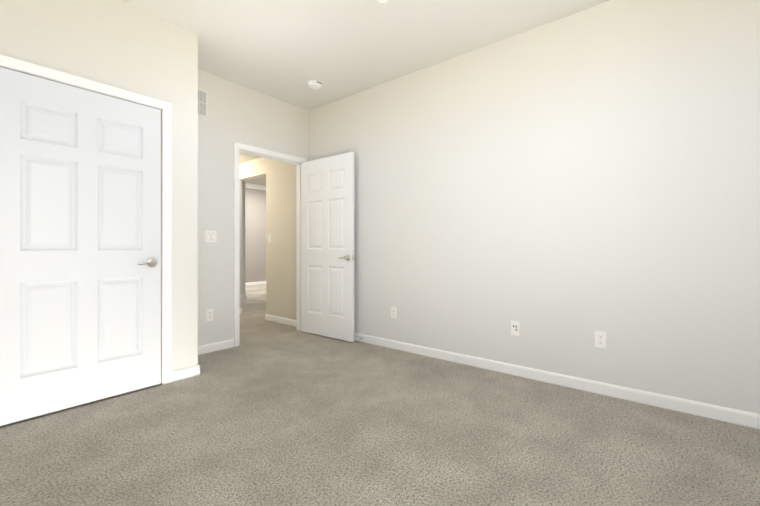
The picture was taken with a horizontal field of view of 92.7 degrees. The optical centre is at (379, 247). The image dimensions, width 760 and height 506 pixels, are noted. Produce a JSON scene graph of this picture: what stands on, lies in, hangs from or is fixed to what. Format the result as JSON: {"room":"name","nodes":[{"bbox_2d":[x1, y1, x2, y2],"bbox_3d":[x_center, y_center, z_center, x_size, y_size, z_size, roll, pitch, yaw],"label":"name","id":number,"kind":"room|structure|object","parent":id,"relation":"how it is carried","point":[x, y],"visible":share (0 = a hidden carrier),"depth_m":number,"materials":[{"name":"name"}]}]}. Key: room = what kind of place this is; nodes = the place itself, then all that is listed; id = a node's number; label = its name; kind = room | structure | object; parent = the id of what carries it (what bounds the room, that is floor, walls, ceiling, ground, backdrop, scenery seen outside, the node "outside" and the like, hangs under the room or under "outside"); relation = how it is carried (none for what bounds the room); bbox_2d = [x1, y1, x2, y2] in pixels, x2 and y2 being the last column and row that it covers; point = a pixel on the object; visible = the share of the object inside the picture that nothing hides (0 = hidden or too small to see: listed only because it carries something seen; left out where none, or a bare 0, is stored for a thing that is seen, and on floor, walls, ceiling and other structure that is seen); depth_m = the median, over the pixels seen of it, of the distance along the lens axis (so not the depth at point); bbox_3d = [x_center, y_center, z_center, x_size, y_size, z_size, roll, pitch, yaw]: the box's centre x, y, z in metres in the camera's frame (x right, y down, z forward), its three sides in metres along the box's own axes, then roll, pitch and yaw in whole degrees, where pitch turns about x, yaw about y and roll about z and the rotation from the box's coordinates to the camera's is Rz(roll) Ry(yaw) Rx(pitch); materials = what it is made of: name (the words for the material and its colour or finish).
{"room":"empty bedroom","nodes":[
{"label":"empty bedroom","id":0,"kind":"room"},
{"bbox_2d":[0,0,197,370],"bbox_3d":[-2.292,-0.341,2.312,0.565,2.721,1.979,0,0,39],"label":"wall","id":1,"kind":"structure","parent":0,"point":[122,45],"depth_m":2.62,"materials":[{"name":"paint"}]},
{"bbox_2d":[0,67,160,425],"bbox_3d":[-1.910,-0.007,2.364,0.145,2.030,0.883,0,0,39],"label":"closet door","id":2,"kind":"structure","parent":1,"relation":"in","point":[80,246],"depth_m":2.31,"materials":[{"name":"white wood"}]},
{"bbox_2d":[0,54,171,384],"bbox_3d":[-1.936,-0.035,2.384,0.137,2.109,0.998,0,0,39],"label":"trim","id":3,"kind":"structure","parent":1,"relation":"attached to","point":[40,71],"depth_m":2.69,"materials":[{"name":"white wood"}]},
{"bbox_2d":[176,364,199,376],"bbox_3d":[-1.653,0.978,3.065,0.547,0.083,0.033,0,0,39],"label":"baseboard","id":4,"kind":"structure","parent":1,"relation":"attached to","point":[193,371],"depth_m":2.85,"materials":[{"name":"white wood"}]},
{"bbox_2d":[242,180,244,294],"bbox_3d":[-3.582,-0.353,7.923,2.230,2.740,0.077,0,0,39],"label":"wall","id":5,"kind":"structure","parent":0,"point":[243,237],"depth_m":7.22,"materials":[{"name":"paint"}]},
{"bbox_2d":[239,152,261,163],"bbox_3d":[-3.450,-1.352,5.966,5.599,0.120,1.297,0,0,39],"label":"ceiling","id":6,"kind":"structure","parent":0,"point":[243,157],"depth_m":5.18,"materials":[{"name":"paint"}]},
{"bbox_2d":[198,69,308,345],"bbox_3d":[-1.464,-0.342,3.876,0.120,2.721,1.693,0,0,39],"label":"wall","id":7,"kind":"structure","parent":0,"point":[238,113],"depth_m":3.65,"materials":[{"name":"paint"}]},
{"bbox_2d":[198,88,207,117],"bbox_3d":[-1.715,-1.391,3.460,0.013,0.262,0.150,0,0,39],"label":"air vent","id":8,"kind":"object","parent":7,"relation":"in","point":[202,103],"visible":0.62,"depth_m":3.48,"materials":[{"name":"white metal"}]},
{"bbox_2d":[206,309,212,320],"bbox_3d":[-1.661,0.656,3.533,0.008,0.114,0.070,0,0,39],"label":"electrical outlet","id":9,"kind":"object","parent":7,"relation":"attached to","point":[209,314],"visible":1,"depth_m":3.53,"materials":[{"name":"white plastic"}]},
{"bbox_2d":[205,230,215,241],"bbox_3d":[-1.653,-0.111,3.540,0.010,0.115,0.116,0,0,39],"label":"double light switch","id":10,"kind":"object","parent":7,"relation":"attached to","point":[210,236],"visible":1,"depth_m":3.54,"materials":[{"name":"white plastic"}]},
{"bbox_2d":[198,339,233,354],"bbox_3d":[-1.691,0.978,3.491,0.013,0.083,0.608,0,0,39],"label":"baseboard","id":11,"kind":"structure","parent":7,"relation":"attached to","point":[203,349],"depth_m":3.57,"materials":[{"name":"white wood"}]},
{"bbox_2d":[234,142,307,346],"bbox_3d":[-1.250,-0.036,4.140,0.154,2.109,0.954,0,0,39],"label":"trim","id":12,"kind":"structure","parent":7,"relation":"attached to","point":[264,153],"depth_m":3.97,"materials":[{"name":"white wood"}]},
{"bbox_2d":[302,152,353,341],"bbox_3d":[-0.606,-0.008,4.136,0.840,2.030,0.145,0,0,39],"label":"bedroom door","id":13,"kind":"structure","parent":7,"relation":"in","point":[327,246],"depth_m":4.09,"materials":[{"name":"white wood"}]},
{"bbox_2d":[245,188,265,282],"bbox_3d":[-3.462,-0.354,9.920,0.120,2.740,3.177,0,0,39],"label":"wall","id":14,"kind":"structure","parent":0,"point":[255,235],"depth_m":9.90,"materials":[{"name":"grey paint"}]},
{"bbox_2d":[245,183,265,190],"bbox_3d":[-3.420,-1.664,9.809,0.085,0.120,3.057,0,0,39],"label":"crown molding","id":15,"kind":"structure","parent":14,"relation":"attached to","point":[255,186],"depth_m":9.84,"materials":[{"name":"white wood"}]},
{"bbox_2d":[245,281,265,285],"bbox_3d":[-3.448,0.974,9.833,0.013,0.083,3.057,0,0,39],"label":"baseboard","id":16,"kind":"structure","parent":14,"relation":"attached to","point":[262,282],"depth_m":9.89,"materials":[{"name":"white wood"}]},
{"bbox_2d":[245,176,265,185],"bbox_3d":[-1.781,-1.783,8.024,5.599,0.120,4.003,0,0,39],"label":"ceiling","id":17,"kind":"structure","parent":0,"point":[260,181],"depth_m":9.42,"materials":[{"name":"paint"}]},
{"bbox_2d":[121,0,609,109],"bbox_3d":[-0.192,-1.761,1.633,4.921,0.120,3.812,0,0,39],"label":"ceiling","id":18,"kind":"structure","parent":0,"point":[287,51],"depth_m":2.89,"materials":[{"name":"paint"}]},
{"bbox_2d":[308,80,321,88],"bbox_3d":[-0.676,-1.682,3.754,0.144,0.040,0.144,0,0,39],"label":"smoke detector","id":19,"kind":"object","parent":18,"relation":"attached to","point":[313,84],"visible":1,"depth_m":3.72,"materials":[{"name":"white plastic"}]},
{"bbox_2d":[0,284,759,505],"bbox_3d":[-1.088,1.068,4.974,10.520,0.100,7.870,0,0,39],"label":"floor","id":20,"kind":"structure","parent":0,"point":[267,413],"depth_m":1.91,"materials":[{"name":"carpet"}]},
{"bbox_2d":[239,0,759,413],"bbox_3d":[-1.195,-0.342,4.841,10.520,2.721,0.145,0,0,39],"label":"wall","id":21,"kind":"structure","parent":0,"point":[562,190],"depth_m":2.64,"materials":[{"name":"paint"}]},
{"bbox_2d":[265,314,295,326],"bbox_3d":[-1.294,0.977,4.851,0.842,0.083,0.013,0,0,39],"label":"baseboard","id":22,"kind":"structure","parent":21,"relation":"attached to","point":[285,321],"depth_m":4.88,"materials":[{"name":"white wood"}]},
{"bbox_2d":[391,307,396,318],"bbox_3d":[0.138,0.656,3.662,0.070,0.114,0.008,0,0,39],"label":"electrical outlet","id":23,"kind":"object","parent":21,"relation":"attached to","point":[394,312],"visible":1,"depth_m":3.65,"materials":[{"name":"white plastic"}]},
{"bbox_2d":[511,321,519,335],"bbox_3d":[1.081,0.644,2.898,0.070,0.114,0.007,0,0,39],"label":"outlet plate","id":24,"kind":"object","parent":21,"relation":"attached to","point":[515,328],"visible":1,"depth_m":2.89,"materials":[{"name":"white plastic"}]},
{"bbox_2d":[354,332,759,428],"bbox_3d":[0.924,0.978,3.011,4.681,0.083,0.029,0,0,39],"label":"baseboard","id":25,"kind":"structure","parent":21,"relation":"attached to","point":[726,414],"depth_m":2.56,"materials":[{"name":"white wood"}]},
{"bbox_2d":[595,331,605,348],"bbox_3d":[1.537,0.640,2.527,0.070,0.114,0.008,0,0,39],"label":"electrical outlet","id":26,"kind":"object","parent":21,"relation":"attached to","point":[600,339],"visible":1,"depth_m":2.52,"materials":[{"name":"white plastic"}]}
]}

